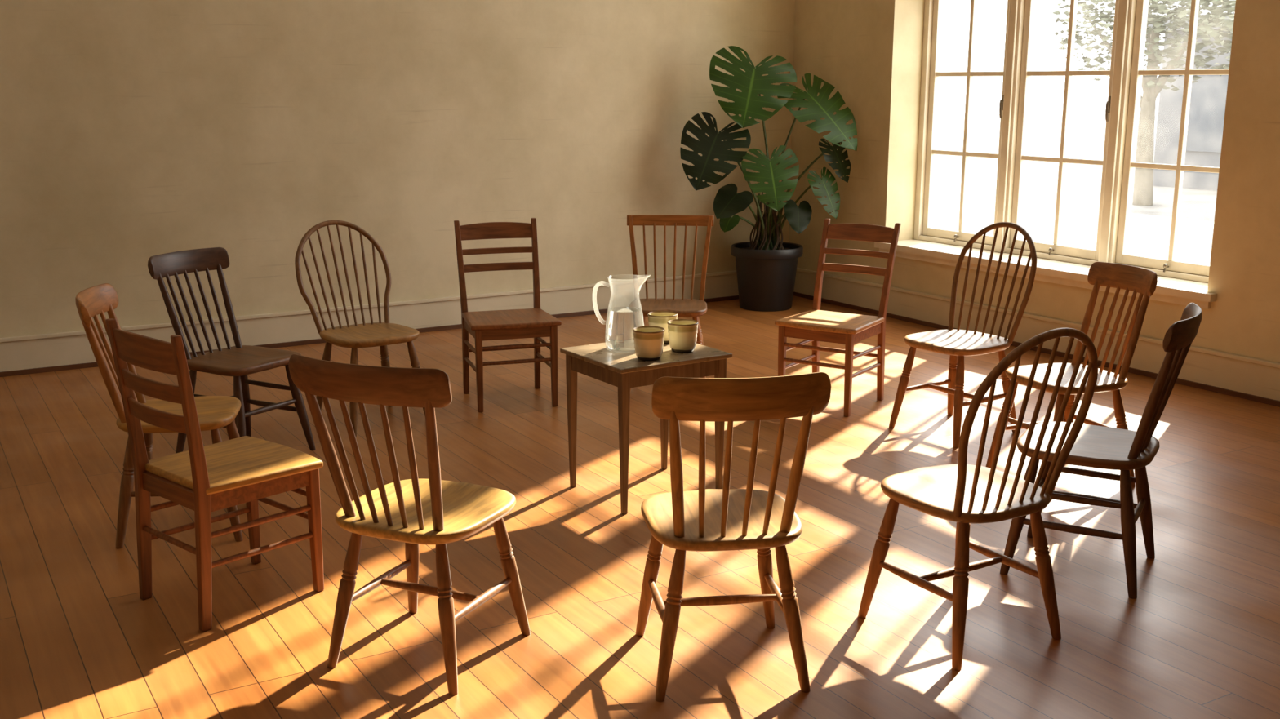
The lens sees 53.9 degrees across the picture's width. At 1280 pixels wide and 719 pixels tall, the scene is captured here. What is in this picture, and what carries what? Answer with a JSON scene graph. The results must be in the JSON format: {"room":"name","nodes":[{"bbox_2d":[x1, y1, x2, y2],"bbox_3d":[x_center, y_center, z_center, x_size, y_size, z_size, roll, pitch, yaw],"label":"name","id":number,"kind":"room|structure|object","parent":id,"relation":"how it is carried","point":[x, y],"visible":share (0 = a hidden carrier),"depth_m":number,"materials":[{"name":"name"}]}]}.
{"room":"group meeting room","nodes":[
{"label":"group meeting room","id":0,"kind":"room"},
{"bbox_2d":[0,0,795,337],"bbox_3d":[-2.274,-2.496,7.671,8.850,5.120,0.200,-7,14,-30],"label":"wall","id":1,"kind":"structure","parent":0,"point":[132,131],"depth_m":8.05,"materials":[{"name":"paint"}]},
{"bbox_2d":[0,295,738,377],"bbox_3d":[-2.321,-0.091,8.030,8.199,0.028,0.034,-7,14,-30],"label":"trim","id":2,"kind":"structure","parent":1,"relation":"attached to","point":[88,365],"depth_m":8.07,"materials":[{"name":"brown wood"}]},
{"bbox_2d":[0,270,738,372],"bbox_3d":[-2.321,-0.195,8.009,8.199,0.202,0.040,-7,14,-30],"label":"baseboard","id":3,"kind":"structure","parent":1,"relation":"attached to","point":[69,348],"depth_m":8.31,"materials":[{"name":"paint"}]},
{"bbox_2d":[0,295,1279,718],"bbox_3d":[0.696,0.966,3.571,8.650,0.120,11.000,-7,14,-30],"label":"floor","id":4,"kind":"structure","parent":0,"point":[1199,638],"depth_m":4.28,"materials":[{"name":"brown wood"}]},
{"bbox_2d":[75,283,243,548],"bbox_3d":[-1.766,0.190,4.702,0.538,0.910,0.450,-2,13,-10],"label":"dining chair","id":5,"kind":"object","parent":4,"relation":"on","point":[215,413],"visible":0.56,"depth_m":4.61,"materials":[{"name":"brown wood"}]},
{"bbox_2d":[106,318,324,631],"bbox_3d":[-1.350,0.321,4.055,0.454,0.932,0.502,11,16,40],"label":"dining chair","id":6,"kind":"object","parent":4,"relation":"on","point":[246,469],"visible":1,"depth_m":3.96,"materials":[{"name":"brown wood"}]},
{"bbox_2d":[147,247,315,453],"bbox_3d":[-1.843,-0.018,5.660,0.568,0.905,0.440,7,14,30],"label":"dining chair","id":7,"kind":"object","parent":4,"relation":"on","point":[239,361],"visible":0.83,"depth_m":5.69,"materials":[{"name":"brown wood"}]},
{"bbox_2d":[294,220,425,436],"bbox_3d":[-1.380,-0.181,6.244,0.503,0.972,0.590,-10,16,-37],"label":"dining chair","id":8,"kind":"object","parent":4,"relation":"on","point":[382,335],"visible":0.8,"depth_m":6.26,"materials":[{"name":"brown wood"}]},
{"bbox_2d":[288,354,530,695],"bbox_3d":[-0.638,0.417,3.609,0.509,0.935,0.541,5,13,23],"label":"dining chair","id":9,"kind":"object","parent":4,"relation":"on","point":[414,512],"visible":1,"depth_m":3.47,"materials":[{"name":"brown wood"}]},
{"bbox_2d":[453,217,561,412],"bbox_3d":[-0.703,-0.248,6.643,0.469,0.932,0.552,-4,13,-17],"label":"dining chair","id":10,"kind":"object","parent":4,"relation":"on","point":[535,323],"visible":1,"depth_m":6.70,"materials":[{"name":"brown wood"}]},
{"bbox_2d":[560,342,732,514],"bbox_3d":[0.022,0.253,5.160,0.530,0.590,0.470,-8,15,-32],"label":"side table","id":11,"kind":"object","parent":4,"relation":"on","point":[623,371],"visible":0.79,"depth_m":5.00,"materials":[{"name":"brown wood"}]},
{"bbox_2d":[592,275,648,352],"bbox_3d":[-0.071,-0.191,5.094,0.178,0.305,0.174,12,17,43],"label":"water jug","id":12,"kind":"object","parent":11,"relation":"on","point":[620,323],"visible":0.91,"depth_m":5.05,"materials":[{"name":"clear glass"}]},
{"bbox_2d":[632,325,665,360],"bbox_3d":[0.035,-0.061,4.937,0.126,0.119,0.126,0,12,0],"label":"cup","id":13,"kind":"object","parent":11,"relation":"on","point":[648,340],"visible":1,"depth_m":4.89,"materials":[{"name":"beige ceramic"}]},
{"bbox_2d":[647,311,677,343],"bbox_3d":[0.095,-0.133,5.264,0.126,0.119,0.126,0,12,0],"label":"cup","id":14,"kind":"object","parent":11,"relation":"on","point":[657,318],"visible":0.51,"depth_m":5.21,"materials":[{"name":"beige ceramic"}]},
{"bbox_2d":[666,319,698,352],"bbox_3d":[0.173,-0.094,5.083,0.126,0.119,0.126,0,12,0],"label":"cup","id":15,"kind":"object","parent":11,"relation":"on","point":[682,333],"visible":1,"depth_m":5.04,"materials":[{"name":"beige ceramic"}]},
{"bbox_2d":[626,214,713,391],"bbox_3d":[0.157,-0.317,6.981,0.490,0.920,0.518,1,12,3],"label":"dining chair","id":16,"kind":"object","parent":4,"relation":"on","point":[684,308],"visible":0.58,"depth_m":7.11,"materials":[{"name":"brown wood"}]},
{"bbox_2d":[635,372,831,702],"bbox_3d":[0.236,0.441,3.532,0.470,0.922,0.540,-2,13,-7],"label":"dining chair","id":17,"kind":"object","parent":4,"relation":"on","point":[726,518],"visible":1,"depth_m":3.38,"materials":[{"name":"brown wood"}]},
{"bbox_2d":[730,241,803,311],"bbox_3d":[0.945,-0.621,9.427,0.536,0.465,0.536,0,12,0],"label":"pot","id":18,"kind":"object","parent":4,"relation":"on","point":[766,272],"depth_m":9.26,"materials":[{"name":"black plastic"}]},
{"bbox_2d":[680,45,857,311],"bbox_3d":[0.916,-1.303,9.173,1.257,1.905,0.739,0,12,0],"label":"monstera","id":19,"kind":"object","parent":4,"relation":"on","point":[766,267],"visible":1,"depth_m":8.97,"materials":[{"name":"green plant"}]},
{"bbox_2d":[774,218,901,417],"bbox_3d":[1.033,-0.235,6.582,0.454,0.932,0.581,8,15,33],"label":"dining chair","id":20,"kind":"object","parent":4,"relation":"on","point":[815,325],"visible":0.98,"depth_m":6.57,"materials":[{"name":"brown wood"}]},
{"bbox_2d":[888,222,1036,448],"bbox_3d":[1.563,-0.146,6.039,0.550,0.992,0.471,-8,15,-34],"label":"dining chair","id":21,"kind":"object","parent":4,"relation":"on","point":[953,343],"visible":0.91,"depth_m":6.05,"materials":[{"name":"brown wood"}]},
{"bbox_2d":[857,328,1097,671],"bbox_3d":[1.011,0.353,3.755,0.492,0.997,0.550,-7,14,-29],"label":"dining chair","id":22,"kind":"object","parent":4,"relation":"on","point":[962,493],"visible":1,"depth_m":3.65,"materials":[{"name":"brown wood"}]},
{"bbox_2d":[986,262,1157,490],"bbox_3d":[1.834,0.065,5.304,0.538,0.895,0.436,-5,13,-21],"label":"dining chair","id":23,"kind":"object","parent":4,"relation":"on","point":[1144,282],"visible":0.66,"depth_m":5.30,"materials":[{"name":"brown wood"}]},
{"bbox_2d":[1000,302,1202,599],"bbox_3d":[1.576,0.274,4.286,0.538,0.925,0.460,7,14,29],"label":"dining chair","id":24,"kind":"object","parent":4,"relation":"on","point":[1124,451],"visible":0.85,"depth_m":4.17,"materials":[{"name":"brown wood"}]},
{"bbox_2d":[788,0,1279,363],"bbox_3d":[4.211,-1.988,5.083,0.450,5.000,11.000,-7,14,-30],"label":"wall","id":25,"kind":"structure","parent":0,"point":[870,51],"depth_m":8.52,"materials":[{"name":"paint"}]},
{"bbox_2d":[922,0,1009,244],"bbox_3d":[2.244,-2.828,8.422,0.096,4.091,0.731,-7,14,-30],"label":"window","id":26,"kind":"structure","parent":25,"relation":"in","point":[927,229],"depth_m":8.81,"materials":[{"name":"paint"}]},
{"bbox_2d":[793,291,1279,407],"bbox_3d":[4.012,0.470,5.480,0.040,0.028,10.964,-7,14,-30],"label":"trim","id":27,"kind":"structure","parent":25,"relation":"attached to","point":[1206,387],"depth_m":7.50,"materials":[{"name":"brown wood"}]},
{"bbox_2d":[793,267,1279,400],"bbox_3d":[4.009,0.364,5.464,0.031,0.202,10.980,-7,14,-30],"label":"baseboard","id":28,"kind":"structure","parent":25,"relation":"attached to","point":[1246,375],"depth_m":7.85,"materials":[{"name":"paint"}]},
{"bbox_2d":[874,239,1217,309],"bbox_3d":[2.582,-0.584,8.063,0.455,0.087,2.710,-7,14,-30],"label":"windowsill","id":29,"kind":"structure","parent":25,"relation":"attached to","point":[1170,290],"depth_m":7.88,"materials":[{"name":"paint"}]},
{"bbox_2d":[913,0,1208,283],"bbox_3d":[2.716,-2.680,7.691,0.155,4.168,2.600,-7,14,-30],"label":"window frame","id":30,"kind":"structure","parent":25,"relation":"attached to","point":[1126,11],"depth_m":8.17,"materials":[{"name":"paint"}]},
{"bbox_2d":[1009,0,1118,260],"bbox_3d":[2.680,-2.672,7.715,0.096,4.091,0.751,-7,14,-30],"label":"window","id":31,"kind":"structure","parent":25,"relation":"in","point":[1055,248],"depth_m":8.09,"materials":[{"name":"paint"}]},
{"bbox_2d":[1115,0,1229,276],"bbox_3d":[3.121,-2.515,6.997,0.096,4.091,0.756,-7,14,-30],"label":"window","id":32,"kind":"structure","parent":25,"relation":"in","point":[1137,73],"depth_m":7.42,"materials":[{"name":"paint"}]},
{"label":"outside","id":33,"kind":"structure","parent":0,"visible":0},
{"bbox_2d":[932,113,1217,264],"bbox_3d":[24.522,-4.407,29.589,59.540,0.200,90.000,-7,14,-30],"label":"ground","id":34,"kind":"structure","parent":33,"point":[1149,233],"depth_m":22.45,"materials":[{"name":"white"}]},
{"bbox_2d":[1050,0,1235,205],"bbox_3d":[8.203,-4.579,20.113,3.197,4.220,3.263,9,15,35],"label":"tree","id":35,"kind":"object","parent":34,"relation":"on","point":[1152,85],"visible":0.54,"depth_m":20.02,"materials":[{"name":"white plant"}]},
{"bbox_2d":[1147,16,1234,191],"bbox_3d":[18.459,-3.319,16.841,7.600,3.150,22.100,-7,14,-30],"label":"building","id":36,"kind":"structure","parent":34,"relation":"on","point":[1208,95],"depth_m":23.44,"materials":[{"name":"white"}]},
{"bbox_2d":[1177,0,1235,58],"bbox_3d":[8.489,-3.748,15.824,3.382,4.437,3.417,-5,13,-21],"label":"tree","id":37,"kind":"object","parent":34,"relation":"on","point":[1227,5],"visible":0.2,"depth_m":16.18,"materials":[{"name":"green plant"}]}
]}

